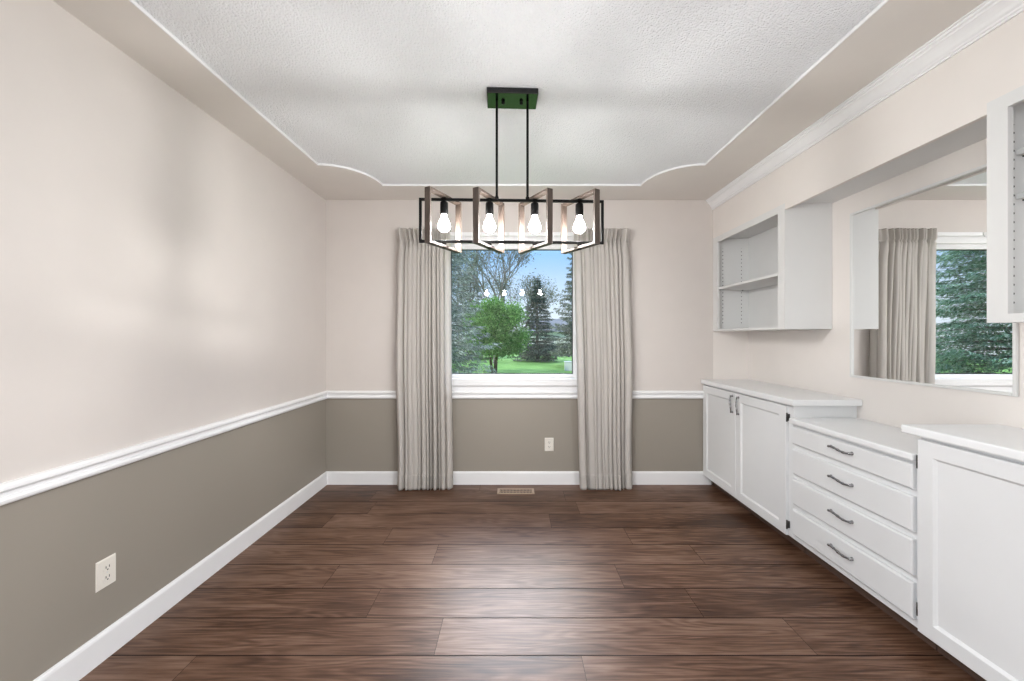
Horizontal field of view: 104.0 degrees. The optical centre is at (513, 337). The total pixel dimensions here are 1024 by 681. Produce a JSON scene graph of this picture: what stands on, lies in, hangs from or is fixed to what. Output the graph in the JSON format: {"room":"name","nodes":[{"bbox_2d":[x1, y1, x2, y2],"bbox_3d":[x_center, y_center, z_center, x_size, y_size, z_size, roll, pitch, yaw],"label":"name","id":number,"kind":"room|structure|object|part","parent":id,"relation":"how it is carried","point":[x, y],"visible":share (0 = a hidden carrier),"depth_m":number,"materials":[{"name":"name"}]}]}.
{"room":"dining room","nodes":[
{"label":"dining room","id":0,"kind":"room"},
{"bbox_2d":[0,0,325,680],"bbox_3d":[-1.690,-0.007,0.495,0.140,2.650,6.190,0,0,0],"label":"wall","id":1,"kind":"structure","parent":0,"point":[162,275],"depth_m":1.67,"materials":[{"name":"paint"}]},
{"bbox_2d":[96,553,115,591],"bbox_3d":[-1.616,0.933,1.587,0.008,0.115,0.077,0,0,0],"label":"wall outlet","id":2,"kind":"object","parent":1,"relation":"attached to","point":[105,568],"visible":1,"depth_m":1.58,"materials":[{"name":"beige plastic"}]},
{"bbox_2d":[103,563,111,571],"bbox_3d":[-1.613,0.913,1.587,0.003,0.027,0.035,0,0,0],"label":"receptacle","id":3,"kind":"object","parent":2,"relation":"attached to","point":[107,567],"depth_m":1.59,"materials":[{"name":"beige plastic"}]},
{"bbox_2d":[103,572,111,581],"bbox_3d":[-1.613,0.953,1.587,0.003,0.027,0.035,0,0,0],"label":"receptacle","id":4,"kind":"object","parent":2,"relation":"attached to","point":[107,576],"depth_m":1.59,"materials":[{"name":"beige plastic"}]},
{"bbox_2d":[0,391,327,505],"bbox_3d":[-1.607,0.494,1.510,0.025,0.067,3.880,0,0,0],"label":"trim","id":5,"kind":"structure","parent":1,"relation":"attached to","point":[30,485],"depth_m":1.65,"materials":[{"name":"white paint"}]},
{"bbox_2d":[33,472,326,680],"bbox_3d":[-1.613,1.212,0.425,0.014,0.112,6.050,0,0,0],"label":"baseboard","id":6,"kind":"structure","parent":1,"relation":"attached to","point":[87,657],"depth_m":1.83,"materials":[{"name":"white paint"}]},
{"bbox_2d":[53,0,984,199],"bbox_3d":[0.199,-1.267,0.425,3.918,0.170,6.330,0,0,0],"label":"ceiling","id":7,"kind":"structure","parent":0,"point":[390,91],"depth_m":1.84,"materials":[{"name":"white paint"}]},
{"bbox_2d":[129,0,888,185],"bbox_3d":[-0.018,-1.188,1.113,2.667,0.014,4.027,0,0,0],"label":"trim","id":8,"kind":"structure","parent":7,"relation":"attached to","point":[133,2],"depth_m":2.17,"materials":[{"name":"white paint"}]},
{"bbox_2d":[419,87,603,253],"bbox_3d":[-0.009,-0.816,1.980,0.914,0.759,0.242,0,0,-2],"label":"pendant light","id":9,"kind":"object","parent":7,"relation":"hanging from","point":[497,97],"visible":1,"depth_m":1.97,"materials":[{"name":"black metal"}]},
{"bbox_3d":[-0.344,-0.568,1.967,0.031,0.260,0.260,0,0,27],"label":"wood frame","id":10,"kind":"part","parent":9,"relation":"part of","materials":[{"name":"brown wood"}]},
{"bbox_2d":[438,199,449,231],"bbox_3d":[-0.344,-0.601,1.967,0.060,0.165,0.060,0,0,0],"label":"bulb","id":11,"kind":"object","parent":9,"relation":"attached to","point":[443,225],"depth_m":1.95,"materials":[{"name":"white glass"}]},
{"bbox_3d":[-0.121,-0.568,1.976,0.031,0.260,0.260,0,0,27],"label":"wood frame","id":12,"kind":"part","parent":9,"relation":"part of","materials":[{"name":"brown wood"}]},
{"bbox_2d":[483,199,495,232],"bbox_3d":[-0.121,-0.601,1.976,0.060,0.165,0.060,0,0,0],"label":"bulb","id":13,"kind":"object","parent":9,"relation":"attached to","point":[489,226],"depth_m":1.96,"materials":[{"name":"white glass"}]},
{"bbox_3d":[-0.085,-0.922,1.977,0.018,0.491,0.018,0,0,-2],"label":"rod","id":14,"kind":"part","parent":9,"relation":"part of","materials":[{"name":"black metal"}]},
{"bbox_3d":[-0.009,-0.574,1.980,0.914,0.219,0.013,0,0,-2],"label":"metal frame","id":15,"kind":"part","parent":9,"relation":"part of","materials":[{"name":"black metal"}]},
{"bbox_3d":[0.067,-0.922,1.983,0.018,0.491,0.018,0,0,-2],"label":"rod","id":16,"kind":"part","parent":9,"relation":"part of","materials":[{"name":"black metal"}]},
{"bbox_2d":[529,200,540,232],"bbox_3d":[0.103,-0.601,1.984,0.060,0.165,0.060,0,0,0],"label":"bulb","id":17,"kind":"object","parent":9,"relation":"attached to","point":[534,225],"depth_m":1.97,"materials":[{"name":"white glass"}]},
{"bbox_3d":[0.103,-0.568,1.984,0.031,0.260,0.260,0,0,-31],"label":"wood frame","id":18,"kind":"part","parent":9,"relation":"part of","materials":[{"name":"brown wood"}]},
{"bbox_2d":[573,200,584,232],"bbox_3d":[0.326,-0.601,1.993,0.060,0.165,0.060,0,0,0],"label":"bulb","id":19,"kind":"object","parent":9,"relation":"attached to","point":[579,225],"depth_m":1.98,"materials":[{"name":"white glass"}]},
{"bbox_3d":[0.326,-0.568,1.993,0.031,0.260,0.260,0,0,-31],"label":"wood frame","id":20,"kind":"part","parent":9,"relation":"part of","materials":[{"name":"brown wood"}]},
{"bbox_2d":[79,484,976,680],"bbox_3d":[0.199,1.298,0.475,3.838,0.060,6.150,0,0,0],"label":"floor","id":21,"kind":"structure","parent":0,"point":[357,582],"depth_m":1.90,"materials":[{"name":"brown wood"}]},
{"bbox_2d":[497,488,534,493],"bbox_3d":[0.015,1.265,3.285,0.303,0.006,0.114,0,0,0],"label":"floor vent","id":22,"kind":"object","parent":21,"relation":"in","point":[499,490],"visible":1,"depth_m":3.28,"materials":[{"name":"brown metal"}]},
{"bbox_2d":[703,384,856,552],"bbox_3d":[1.808,0.834,2.900,0.418,0.868,1.095,0,0,0],"label":"base cabinet","id":23,"kind":"object","parent":21,"relation":"on","point":[748,446],"visible":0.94,"depth_m":2.71,"materials":[{"name":"white wood"}]},
{"bbox_3d":[1.635,0.796,3.188,0.020,0.773,0.507,0,0,0],"label":"door","id":24,"kind":"part","parent":23,"relation":"part of","materials":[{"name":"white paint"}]},
{"bbox_3d":[1.612,0.496,2.974,0.026,0.136,0.020,0,0,0],"label":"handle","id":25,"kind":"part","parent":23,"relation":"part of","materials":[{"name":"grey metal"}]},
{"bbox_3d":[1.612,0.496,2.892,0.026,0.136,0.020,0,0,0],"label":"handle","id":26,"kind":"part","parent":23,"relation":"part of","materials":[{"name":"grey metal"}]},
{"bbox_3d":[1.635,0.796,2.662,0.020,0.773,0.536,0,0,0],"label":"door","id":27,"kind":"part","parent":23,"relation":"part of","materials":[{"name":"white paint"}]},
{"bbox_2d":[701,379,861,405],"bbox_3d":[1.814,0.381,2.881,0.406,0.037,1.137,0,0,0],"label":"countertop","id":28,"kind":"structure","parent":23,"relation":"on","point":[787,395],"depth_m":2.59,"materials":[{"name":"white laminate"}]},
{"bbox_2d":[792,424,936,649],"bbox_3d":[1.808,0.887,1.985,0.418,0.762,0.730,0,0,0],"label":"base cabinet","id":29,"kind":"object","parent":21,"relation":"on","point":[855,511],"visible":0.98,"depth_m":1.89,"materials":[{"name":"white wood"}]},
{"bbox_3d":[1.612,1.065,1.985,0.026,0.020,0.143,0,0,0],"label":"handle","id":30,"kind":"part","parent":29,"relation":"part of","materials":[{"name":"grey metal"}]},
{"bbox_3d":[1.612,0.888,1.985,0.026,0.020,0.143,0,0,0],"label":"handle","id":31,"kind":"part","parent":29,"relation":"part of","materials":[{"name":"grey metal"}]},
{"bbox_3d":[1.612,0.712,1.985,0.026,0.020,0.143,0,0,0],"label":"handle","id":32,"kind":"part","parent":29,"relation":"part of","materials":[{"name":"grey metal"}]},
{"bbox_3d":[1.612,0.559,1.985,0.026,0.020,0.143,0,0,0],"label":"handle","id":33,"kind":"part","parent":29,"relation":"part of","materials":[{"name":"grey metal"}]},
{"bbox_3d":[1.635,1.077,1.987,0.020,0.146,0.706,0,0,0],"label":"drawer","id":34,"kind":"part","parent":29,"relation":"part of","materials":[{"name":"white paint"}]},
{"bbox_3d":[1.635,0.900,1.987,0.020,0.146,0.706,0,0,0],"label":"drawer","id":35,"kind":"part","parent":29,"relation":"part of","materials":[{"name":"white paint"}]},
{"bbox_3d":[1.635,0.724,1.987,0.020,0.145,0.706,0,0,0],"label":"drawer","id":36,"kind":"part","parent":29,"relation":"part of","materials":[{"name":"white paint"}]},
{"bbox_3d":[1.635,0.571,1.987,0.020,0.102,0.706,0,0,0],"label":"drawer","id":37,"kind":"part","parent":29,"relation":"part of","materials":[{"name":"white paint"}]},
{"bbox_2d":[789,418,920,460],"bbox_3d":[1.815,0.488,1.986,0.404,0.030,0.728,0,0,0],"label":"countertop","id":38,"kind":"structure","parent":29,"relation":"on","point":[888,439],"depth_m":1.98,"materials":[{"name":"white laminate"}]},
{"bbox_2d":[916,437,1023,680],"bbox_3d":[1.808,0.834,1.069,0.418,0.868,1.099,0,0,0],"label":"base cabinet","id":39,"kind":"object","parent":21,"relation":"on","point":[970,604],"visible":0.87,"depth_m":1.42,"materials":[{"name":"white wood"}]},
{"bbox_2d":[901,424,1023,461],"bbox_3d":[1.814,0.379,1.084,0.406,0.034,1.168,0,0,0],"label":"countertop","id":40,"kind":"structure","parent":39,"relation":"on","point":[995,439],"depth_m":1.49,"materials":[{"name":"white laminate"}]},
{"bbox_2d":[326,200,747,483],"bbox_3d":[0.199,-0.007,3.520,3.638,2.650,0.140,0,0,0],"label":"wall","id":41,"kind":"structure","parent":0,"point":[675,344],"depth_m":3.45,"materials":[{"name":"paint"}]},
{"bbox_2d":[450,232,573,236],"bbox_3d":[-0.003,-0.865,3.408,1.945,0.042,0.084,0,0,0],"label":"curtain rod","id":42,"kind":"object","parent":41,"relation":"attached to","point":[508,234],"visible":0.45,"depth_m":3.37,"materials":[{"name":"white paint"}]},
{"bbox_2d":[396,227,452,490],"bbox_3d":[-0.757,0.179,3.354,0.491,2.166,0.128,0,0,0],"label":"curtain","id":43,"kind":"object","parent":42,"relation":"hanging from","point":[423,313],"visible":0.93,"depth_m":3.32,"materials":[{"name":"beige fabric"}]},
{"bbox_2d":[574,228,632,490],"bbox_3d":[0.751,0.179,3.354,0.502,2.166,0.129,0,0,0],"label":"curtain","id":44,"kind":"object","parent":42,"relation":"hanging from","point":[601,272],"visible":0.9,"depth_m":3.32,"materials":[{"name":"beige fabric"}]},
{"bbox_2d":[450,236,576,390],"bbox_3d":[-0.020,-0.213,3.479,1.290,1.351,0.121,0,0,0],"label":"window","id":45,"kind":"structure","parent":41,"relation":"in","point":[460,381],"depth_m":3.44,"materials":[{"name":"white paint"}]},
{"bbox_3d":[-0.020,0.366,3.459,1.190,0.022,0.081,0,0,0],"label":"sill","id":46,"kind":"part","parent":45,"relation":"part of","materials":[{"name":"white paint"}]},
{"bbox_2d":[327,391,703,398],"bbox_3d":[0.004,0.494,3.438,3.246,0.067,0.025,0,0,0],"label":"trim","id":47,"kind":"structure","parent":41,"relation":"attached to","point":[331,394],"depth_m":3.43,"materials":[{"name":"white paint"}]},
{"bbox_2d":[326,471,710,484],"bbox_3d":[0.038,1.212,3.443,3.314,0.112,0.014,0,0,0],"label":"baseboard","id":48,"kind":"structure","parent":41,"relation":"attached to","point":[333,477],"depth_m":3.44,"materials":[{"name":"white paint"}]},
{"bbox_2d":[545,438,553,450],"bbox_3d":[0.303,0.925,3.446,0.077,0.115,0.008,0,0,0],"label":"wall outlet","id":49,"kind":"object","parent":41,"relation":"attached to","point":[549,442],"visible":1,"depth_m":3.44,"materials":[{"name":"beige plastic"}]},
{"bbox_2d":[713,11,1023,237],"bbox_3d":[1.867,-0.996,1.775,0.301,0.373,3.350,0,0,0],"label":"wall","id":50,"kind":"structure","parent":0,"point":[954,95],"depth_m":1.78,"materials":[{"name":"beige paint"}]},
{"bbox_2d":[730,117,986,237],"bbox_3d":[1.877,-0.853,1.775,0.281,0.006,3.350,0,0,0],"label":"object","id":51,"kind":"structure","parent":50,"relation":"attached to","point":[971,134],"depth_m":1.99,"materials":[{"name":"white paint"}]},
{"bbox_2d":[706,0,1023,209],"bbox_3d":[1.686,-1.140,1.775,0.062,0.084,3.350,0,0,0],"label":"trim","id":52,"kind":"structure","parent":50,"relation":"attached to","point":[989,15],"depth_m":1.78,"materials":[{"name":"white paint"}]},
{"bbox_2d":[748,138,1023,428],"bbox_3d":[2.088,-0.007,0.495,0.140,2.650,6.190,0,0,0],"label":"wall","id":53,"kind":"structure","parent":0,"point":[818,360],"depth_m":2.32,"materials":[{"name":"beige paint"}]},
{"bbox_2d":[713,203,831,330],"bbox_3d":[1.866,-0.451,2.991,0.300,0.797,0.913,0,0,0],"label":"wall shelf","id":54,"kind":"object","parent":53,"relation":"attached to","point":[779,277],"visible":1,"depth_m":2.62,"materials":[{"name":"white paint"}]},
{"bbox_3d":[1.876,-0.451,3.438,0.280,0.797,0.019,0,0,0],"label":"panel","id":55,"kind":"part","parent":54,"relation":"part of","materials":[{"name":"white paint"}]},
{"bbox_3d":[1.869,-0.412,2.991,0.280,0.019,0.871,0,0,0],"label":"shelf","id":56,"kind":"part","parent":54,"relation":"part of","materials":[{"name":"white paint"}]},
{"bbox_3d":[1.726,-0.451,2.991,0.020,0.797,0.913,0,0,0],"label":"frame","id":57,"kind":"part","parent":54,"relation":"part of","materials":[{"name":"white paint"}]},
{"bbox_3d":[2.013,-0.460,2.991,0.006,0.779,0.875,0,0,0],"label":"panel","id":58,"kind":"part","parent":54,"relation":"part of","materials":[{"name":"white paint"}]},
{"bbox_3d":[1.876,-0.451,2.545,0.280,0.797,0.019,0,0,0],"label":"panel","id":59,"kind":"part","parent":54,"relation":"part of","materials":[{"name":"white paint"}]},
{"bbox_2d":[850,164,1018,396],"bbox_3d":[2.010,-0.249,1.994,0.013,0.975,0.793,0,0,0],"label":"wall mirror","id":60,"kind":"object","parent":53,"relation":"attached to","point":[918,257],"visible":0.74,"depth_m":1.94,"materials":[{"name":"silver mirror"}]},
{"bbox_2d":[987,85,1023,322],"bbox_3d":[1.866,-0.451,0.906,0.300,0.797,1.092,0,0,0],"label":"wall shelf","id":61,"kind":"object","parent":53,"relation":"attached to","point":[1005,113],"visible":1,"depth_m":1.42,"materials":[{"name":"white paint"}]},
{"bbox_3d":[1.876,-0.451,1.442,0.280,0.797,0.019,0,0,0],"label":"panel","id":62,"kind":"part","parent":61,"relation":"part of","materials":[{"name":"white paint"}]},
{"bbox_3d":[1.902,-0.502,0.906,0.214,0.019,1.050,0,0,0],"label":"shelf","id":63,"kind":"part","parent":61,"relation":"part of","materials":[{"name":"white paint"}]},
{"bbox_3d":[1.902,-0.659,0.906,0.214,0.019,1.050,0,0,0],"label":"shelf","id":64,"kind":"part","parent":61,"relation":"part of","materials":[{"name":"white paint"}]},
{"label":"outside","id":65,"kind":"structure","parent":0,"visible":0},
{"bbox_2d":[452,346,571,372],"bbox_3d":[0.000,1.919,41.110,90.000,0.299,75.000,0,0,0],"label":"ground","id":66,"kind":"structure","parent":65,"point":[508,365],"depth_m":25.14,"materials":[{"name":"green plant"}]},
{"bbox_2d":[452,251,498,354],"bbox_3d":[-5.793,-4.125,40.275,10.612,12.016,6.442,0,0,-42],"label":"bare tree","id":67,"kind":"object","parent":66,"relation":"on","point":[463,251],"visible":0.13,"depth_m":40.59,"materials":[{"name":"grey plant"}]},
{"bbox_2d":[452,264,499,358],"bbox_3d":[-3.577,-2.093,32.988,5.258,8.235,5.083,0,0,0],"label":"spruce tree","id":68,"kind":"object","parent":66,"relation":"on","point":[476,288],"visible":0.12,"depth_m":32.78,"materials":[{"name":"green plant"}]},
{"bbox_2d":[452,252,502,372],"bbox_3d":[-3.274,-3.481,12.985,5.980,11.195,6.092,0,0,0],"label":"spruce tree","id":69,"kind":"object","parent":66,"relation":"on","point":[457,336],"visible":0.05,"depth_m":12.96,"materials":[{"name":"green plant"}]},
{"bbox_2d":[453,251,540,363],"bbox_3d":[-2.260,-3.025,27.424,8.359,9.724,9.417,0,0,0],"label":"bare tree","id":70,"kind":"object","parent":66,"relation":"on","point":[478,257],"visible":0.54,"depth_m":26.33,"materials":[{"name":"grey plant"}]},
{"bbox_2d":[459,294,536,372],"bbox_3d":[-0.884,-0.123,19.514,3.980,4.003,4.273,0,0,-14],"label":"deciduous tree","id":71,"kind":"object","parent":66,"relation":"on","point":[501,328],"visible":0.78,"depth_m":18.57,"materials":[{"name":"green plant"}]},
{"bbox_2d":[480,265,563,356],"bbox_3d":[0.800,-2.261,35.335,7.947,8.182,5.568,0,0,-34],"label":"bare tree","id":72,"kind":"object","parent":66,"relation":"on","point":[526,294],"visible":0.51,"depth_m":34.97,"materials":[{"name":"grey plant"}]},
{"bbox_2d":[510,278,559,362],"bbox_3d":[1.696,-1.312,29.996,4.131,6.399,3.935,0,0,0],"label":"spruce tree","id":73,"kind":"object","parent":66,"relation":"on","point":[534,303],"visible":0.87,"depth_m":29.60,"materials":[{"name":"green plant"}]},
{"bbox_2d":[526,345,571,356],"bbox_3d":[5.200,1.300,38.020,8.120,1.300,0.140,0,0,0],"label":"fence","id":74,"kind":"object","parent":66,"relation":"on","point":[541,345],"visible":0.07,"depth_m":37.95,"materials":[{"name":"grey wood"}]},
{"bbox_3d":[4.197,1.275,37.962,1.865,1.050,0.025,0,0,0],"label":"fence panel","id":75,"kind":"part","parent":74,"relation":"part of","materials":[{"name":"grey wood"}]},
{"bbox_2d":[529,319,571,344],"bbox_3d":[4.850,-0.163,47.000,6.100,4.000,6.800,0,0,0],"label":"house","id":76,"kind":"structure","parent":66,"relation":"on","point":[553,321],"depth_m":44.12,"materials":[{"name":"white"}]},
{"bbox_2d":[547,253,571,358],"bbox_3d":[4.545,-3.119,25.018,5.017,10.050,4.813,0,0,0],"label":"spruce tree","id":77,"kind":"object","parent":66,"relation":"on","point":[564,328],"visible":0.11,"depth_m":24.91,"materials":[{"name":"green plant"}]},
{"bbox_2d":[564,361,571,370],"bbox_3d":[2.980,1.591,22.000,0.420,0.540,0.360,0,0,0],"label":"utility box","id":78,"kind":"object","parent":66,"relation":"on","point":[567,364],"visible":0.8,"depth_m":21.84,"materials":[{"name":"white"}]}
]}

